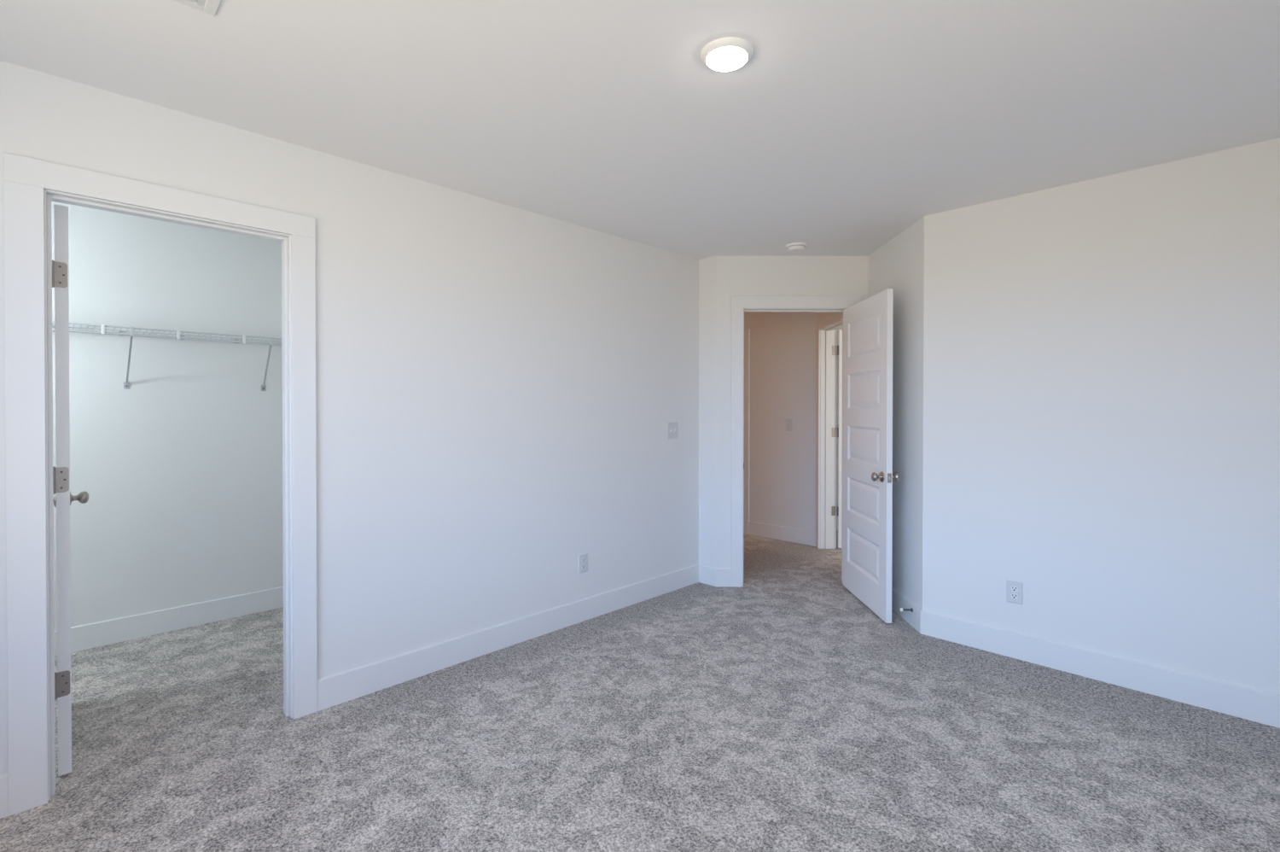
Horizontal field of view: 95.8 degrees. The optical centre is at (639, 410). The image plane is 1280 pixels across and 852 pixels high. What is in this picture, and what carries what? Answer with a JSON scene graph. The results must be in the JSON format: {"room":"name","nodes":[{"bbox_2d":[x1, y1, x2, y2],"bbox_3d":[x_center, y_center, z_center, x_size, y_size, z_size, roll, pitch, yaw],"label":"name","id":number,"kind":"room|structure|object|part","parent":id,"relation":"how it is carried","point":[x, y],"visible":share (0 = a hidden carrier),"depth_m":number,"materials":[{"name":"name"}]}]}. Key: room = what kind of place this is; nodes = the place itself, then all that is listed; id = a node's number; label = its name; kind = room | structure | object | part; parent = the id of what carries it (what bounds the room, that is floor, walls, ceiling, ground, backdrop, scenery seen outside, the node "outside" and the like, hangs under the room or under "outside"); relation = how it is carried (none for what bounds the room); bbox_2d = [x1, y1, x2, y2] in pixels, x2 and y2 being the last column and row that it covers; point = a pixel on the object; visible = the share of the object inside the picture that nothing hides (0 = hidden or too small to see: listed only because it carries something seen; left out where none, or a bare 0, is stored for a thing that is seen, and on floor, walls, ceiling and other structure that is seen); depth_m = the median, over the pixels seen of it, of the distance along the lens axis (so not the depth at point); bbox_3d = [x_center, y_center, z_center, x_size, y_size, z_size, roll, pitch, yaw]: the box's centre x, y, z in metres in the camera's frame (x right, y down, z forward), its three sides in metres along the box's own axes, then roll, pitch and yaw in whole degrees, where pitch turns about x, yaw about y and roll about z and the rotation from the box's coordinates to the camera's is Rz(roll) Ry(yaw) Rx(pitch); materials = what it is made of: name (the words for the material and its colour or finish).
{"room":"empty bedroom","nodes":[
{"label":"empty bedroom","id":0,"kind":"room"},
{"bbox_2d":[51,200,283,629],"bbox_3d":[-3.183,0.082,3.098,0.115,2.440,2.700,0,1,45],"label":"wall","id":1,"kind":"structure","parent":0,"point":[180,468],"depth_m":3.42,"materials":[{"name":"white paint"}]},
{"bbox_2d":[52,320,281,390],"bbox_3d":[-3.025,-0.288,2.909,0.372,0.326,2.400,0,1,45],"label":"wire shelf","id":2,"kind":"object","parent":1,"relation":"attached to","point":[126,384],"visible":0.72,"depth_m":3.22,"materials":[{"name":"white metal"}]},
{"bbox_3d":[-2.910,-0.147,3.279,0.016,0.040,0.026,0,1,45],"label":"foot plate","id":3,"kind":"part","parent":2,"relation":"part of","materials":[{"name":"grey"}]},
{"bbox_3d":[-2.901,-0.434,2.786,0.008,0.008,2.400,0,1,45],"label":"rail","id":4,"kind":"part","parent":2,"relation":"part of","materials":[{"name":"grey plastic"}]},
{"bbox_3d":[-2.899,-0.398,2.784,0.009,0.009,2.400,0,1,45],"label":"hanging rail","id":5,"kind":"part","parent":2,"relation":"part of","materials":[{"name":"grey plastic"}]},
{"bbox_3d":[-2.441,-0.151,3.750,0.016,0.040,0.026,0,1,45],"label":"foot plate","id":6,"kind":"part","parent":2,"relation":"part of","materials":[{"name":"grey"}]},
{"bbox_2d":[54,586,283,655],"bbox_3d":[-2.626,1.240,2.530,1.490,0.133,2.430,0,1,45],"label":"baseboard","id":7,"kind":"structure","parent":1,"relation":"attached to","point":[100,633],"depth_m":3.41,"materials":[{"name":"white paint"}]},
{"bbox_2d":[0,60,698,775],"bbox_3d":[-1.066,0.084,2.950,0.115,2.440,4.407,0,1,45],"label":"wall","id":8,"kind":"structure","parent":0,"point":[498,386],"depth_m":2.95,"materials":[{"name":"white paint"}]},
{"bbox_2d":[52,203,88,775],"bbox_3d":[-2.300,0.281,2.304,0.723,2.022,0.167,0,1,45],"label":"door","id":9,"kind":"structure","parent":8,"relation":"in","point":[63,497],"depth_m":2.06,"materials":[{"name":"white paint"}]},
{"bbox_3d":[-2.466,0.381,2.551,0.055,0.055,0.051,0,1,45],"label":"knob","id":10,"kind":"part","parent":9,"relation":"part of","materials":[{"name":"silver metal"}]},
{"bbox_2d":[3,152,317,815],"bbox_3d":[-1.776,0.238,2.238,0.151,2.142,0.908,0,1,45],"label":"trim","id":11,"kind":"structure","parent":8,"relation":"attached to","point":[30,184],"depth_m":1.94,"materials":[{"name":"white paint"}]},
{"bbox_2d":[0,564,698,818],"bbox_3d":[-1.021,1.238,2.913,0.014,0.133,4.177,0,1,45],"label":"baseboard","id":12,"kind":"structure","parent":8,"relation":"attached to","point":[346,685],"depth_m":3.05,"materials":[{"name":"white paint"}]},
{"bbox_2d":[578,552,587,573],"bbox_3d":[-0.352,0.944,3.588,0.008,0.116,0.074,0,1,45],"label":"wall outlet","id":13,"kind":"object","parent":8,"relation":"attached to","point":[583,558],"visible":1,"depth_m":3.58,"materials":[{"name":"white plastic"}]},
{"bbox_2d":[666,422,677,438],"bbox_3d":[0.239,0.140,4.167,0.020,0.118,0.118,0,1,45],"label":"light switch","id":14,"kind":"object","parent":8,"relation":"attached to","point":[672,427],"visible":1,"depth_m":4.16,"materials":[{"name":"white plastic"}]},
{"bbox_2d":[0,529,1279,851],"bbox_3d":[0.501,1.361,3.532,6.100,0.120,8.700,0,1,45],"label":"floor","id":15,"kind":"structure","parent":0,"point":[777,711],"depth_m":2.27,"materials":[{"name":"carpet"}]},
{"bbox_2d":[0,0,1279,259],"bbox_3d":[0.502,-1.199,3.513,6.100,0.120,8.700,0,1,45],"label":"ceiling","id":16,"kind":"structure","parent":0,"point":[847,124],"depth_m":2.05,"materials":[{"name":"white paint"}]},
{"bbox_2d":[174,0,221,16],"bbox_3d":[-1.225,-1.121,1.445,0.256,0.009,0.306,0,1,45],"label":"ceiling vent","id":17,"kind":"object","parent":16,"relation":"in","point":[210,7],"visible":1,"depth_m":1.59,"materials":[{"name":"white metal"}]},
{"bbox_2d":[700,36,753,71],"bbox_3d":[0.274,-1.114,1.825,0.166,0.026,0.166,0,1,45],"label":"recessed light","id":18,"kind":"object","parent":16,"relation":"in","point":[728,54],"visible":1,"depth_m":1.79,"materials":[{"name":"white plastic"}]},
{"bbox_2d":[785,242,807,252],"bbox_3d":[1.078,-1.121,3.985,0.144,0.043,0.144,0,1,45],"label":"smoke detector","id":19,"kind":"object","parent":16,"relation":"attached to","point":[794,247],"visible":1,"depth_m":3.94,"materials":[{"name":"white plastic"}]},
{"bbox_3d":[1.078,-1.136,3.984,0.144,0.014,0.144,0,1,45],"label":"plate","id":20,"kind":"part","parent":19,"relation":"part of","materials":[{"name":"white plastic"}]},
{"bbox_2d":[744,312,818,531],"bbox_3d":[0.889,0.060,6.371,2.430,2.440,0.115,0,1,45],"label":"wall","id":21,"kind":"structure","parent":0,"point":[782,345],"depth_m":5.76,"materials":[{"name":"white paint"}]},
{"bbox_2d":[743,328,750,534],"bbox_3d":[0.807,0.211,6.360,0.932,2.137,0.018,0,1,45],"label":"trim","id":22,"kind":"structure","parent":21,"relation":"attached to","point":[747,332],"depth_m":6.04,"materials":[{"name":"white paint"}]},
{"bbox_2d":[748,520,815,546],"bbox_3d":[1.580,1.222,5.217,0.374,0.133,1.839,0,0,-17],"label":"baseboard","id":23,"kind":"structure","parent":21,"relation":"attached to","point":[800,536],"depth_m":5.75,"materials":[{"name":"white paint"}]},
{"bbox_2d":[785,418,792,430],"bbox_3d":[1.468,0.135,5.700,0.072,0.118,0.020,0,1,45],"label":"light switch","id":24,"kind":"object","parent":21,"relation":"attached to","point":[788,421],"visible":1,"depth_m":5.70,"materials":[{"name":"white plastic"}]},
{"bbox_2d":[698,256,867,568],"bbox_3d":[1.066,0.075,4.336,1.241,2.440,0.198,0,0,4],"label":"wall","id":25,"kind":"structure","parent":0,"point":[720,277],"depth_m":4.27,"materials":[{"name":"white paint"}]},
{"bbox_2d":[698,564,730,586],"bbox_3d":[0.546,1.228,4.309,0.259,0.133,0.064,0,0,28],"label":"baseboard","id":26,"kind":"structure","parent":25,"relation":"attached to","point":[709,575],"depth_m":4.27,"materials":[{"name":"white paint"}]},
{"bbox_2d":[730,295,861,586],"bbox_3d":[1.150,0.224,4.330,0.962,2.143,0.157,0,0,0],"label":"trim","id":27,"kind":"structure","parent":25,"relation":"attached to","point":[740,305],"depth_m":4.25,"materials":[{"name":"white paint"}]},
{"bbox_2d":[842,288,899,622],"bbox_3d":[1.512,0.270,3.882,0.167,2.024,0.780,0,0,0],"label":"door","id":28,"kind":"structure","parent":25,"relation":"in","point":[868,475],"depth_m":3.79,"materials":[{"name":"white paint"}]},
{"bbox_3d":[1.453,0.405,3.563,0.051,0.055,0.055,0,0,0],"label":"knob","id":29,"kind":"part","parent":28,"relation":"part of","materials":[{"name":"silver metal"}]},
{"bbox_3d":[1.511,0.405,3.502,0.025,0.057,0.002,0,0,0],"label":"latch plate","id":30,"kind":"part","parent":28,"relation":"part of","materials":[{"name":"silver metal"}]},
{"bbox_3d":[1.569,0.405,3.563,0.051,0.055,0.055,0,0,0],"label":"knob","id":31,"kind":"part","parent":28,"relation":"part of","materials":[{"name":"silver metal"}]},
{"bbox_2d":[818,312,832,319],"bbox_3d":[1.754,0.071,4.886,0.135,2.440,1.216,0,0,0],"label":"wall","id":32,"kind":"structure","parent":0,"point":[821,315],"depth_m":5.33,"materials":[{"name":"white paint"}]},
{"bbox_2d":[815,312,842,548],"bbox_3d":[1.754,0.220,5.022,0.171,2.140,0.953,0,0,0],"label":"trim","id":33,"kind":"structure","parent":32,"relation":"attached to","point":[827,327],"depth_m":5.40,"materials":[{"name":"white paint"}]},
{"bbox_3d":[1.808,0.933,5.408,0.036,0.089,0.002,0,0,0],"label":"jamb hinge plate","id":34,"kind":"part","parent":33,"relation":"part of","materials":[{"name":"silver metal"}]},
{"bbox_3d":[1.809,-0.567,5.397,0.036,0.089,0.002,0,0,0],"label":"jamb hinge plate","id":35,"kind":"part","parent":33,"relation":"part of","materials":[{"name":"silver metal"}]},
{"bbox_3d":[1.809,0.198,5.402,0.036,0.089,0.002,0,0,0],"label":"jamb hinge plate","id":36,"kind":"part","parent":33,"relation":"part of","materials":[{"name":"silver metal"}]},
{"bbox_2d":[836,330,842,547],"bbox_3d":[2.224,0.261,5.369,0.773,2.022,0.167,0,0,2],"label":"door","id":37,"kind":"structure","parent":32,"relation":"in","point":[839,429],"depth_m":5.37,"materials":[{"name":"white paint"}]},
{"bbox_2d":[836,327,842,529],"bbox_3d":[3.074,0.074,4.548,3.900,2.440,3.418,0,1,45],"label":"wall","id":38,"kind":"structure","parent":0,"point":[840,328],"depth_m":6.21,"materials":[{"name":"white paint"}]},
{"bbox_2d":[867,215,924,610],"bbox_3d":[1.728,0.079,3.829,0.115,2.440,0.895,0,0,2],"label":"wall","id":39,"kind":"structure","parent":0,"point":[898,264],"depth_m":3.61,"materials":[{"name":"white paint"}]},
{"bbox_2d":[891,587,921,633],"bbox_3d":[1.663,1.232,3.827,0.014,0.133,0.881,0,0,2],"label":"baseboard","id":40,"kind":"structure","parent":39,"relation":"attached to","point":[898,601],"depth_m":3.57,"materials":[{"name":"white paint"}]},
{"bbox_2d":[899,607,913,611],"bbox_3d":[1.609,1.201,3.497,0.074,0.023,0.023,0,0,2],"label":"door stop","id":41,"kind":"object","parent":40,"relation":"attached to","point":[900,608],"visible":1,"depth_m":3.49,"materials":[{"name":"grey metal"}]},
{"bbox_2d":[922,137,1279,694],"bbox_3d":[2.424,0.088,2.702,2.048,2.440,0.115,0,1,45],"label":"wall","id":42,"kind":"structure","parent":0,"point":[1102,355],"depth_m":2.76,"materials":[{"name":"white paint"}]},
{"bbox_2d":[1006,579,1023,604],"bbox_3d":[1.982,0.959,3.061,0.074,0.116,0.008,0,1,45],"label":"wall outlet","id":43,"kind":"object","parent":42,"relation":"attached to","point":[1014,589],"visible":1,"depth_m":3.06,"materials":[{"name":"white plastic"}]},
{"bbox_2d":[1010,593,1018,599],"bbox_3d":[1.980,0.978,3.059,0.034,0.028,0.003,0,1,45],"label":"receptacle","id":44,"kind":"object","parent":43,"relation":"attached to","point":[1013,596],"depth_m":3.06,"materials":[{"name":"grey plastic"}]},
{"bbox_2d":[1010,585,1018,591],"bbox_3d":[1.980,0.939,3.059,0.034,0.028,0.003,0,1,45],"label":"receptacle","id":45,"kind":"object","parent":43,"relation":"attached to","point":[1013,588],"depth_m":3.06,"materials":[{"name":"grey plastic"}]},
{"bbox_2d":[920,610,1279,727],"bbox_3d":[2.335,1.241,2.708,1.939,0.133,0.014,0,1,45],"label":"baseboard","id":46,"kind":"structure","parent":42,"relation":"attached to","point":[1252,704],"depth_m":2.76,"materials":[{"name":"white paint"}]}
]}

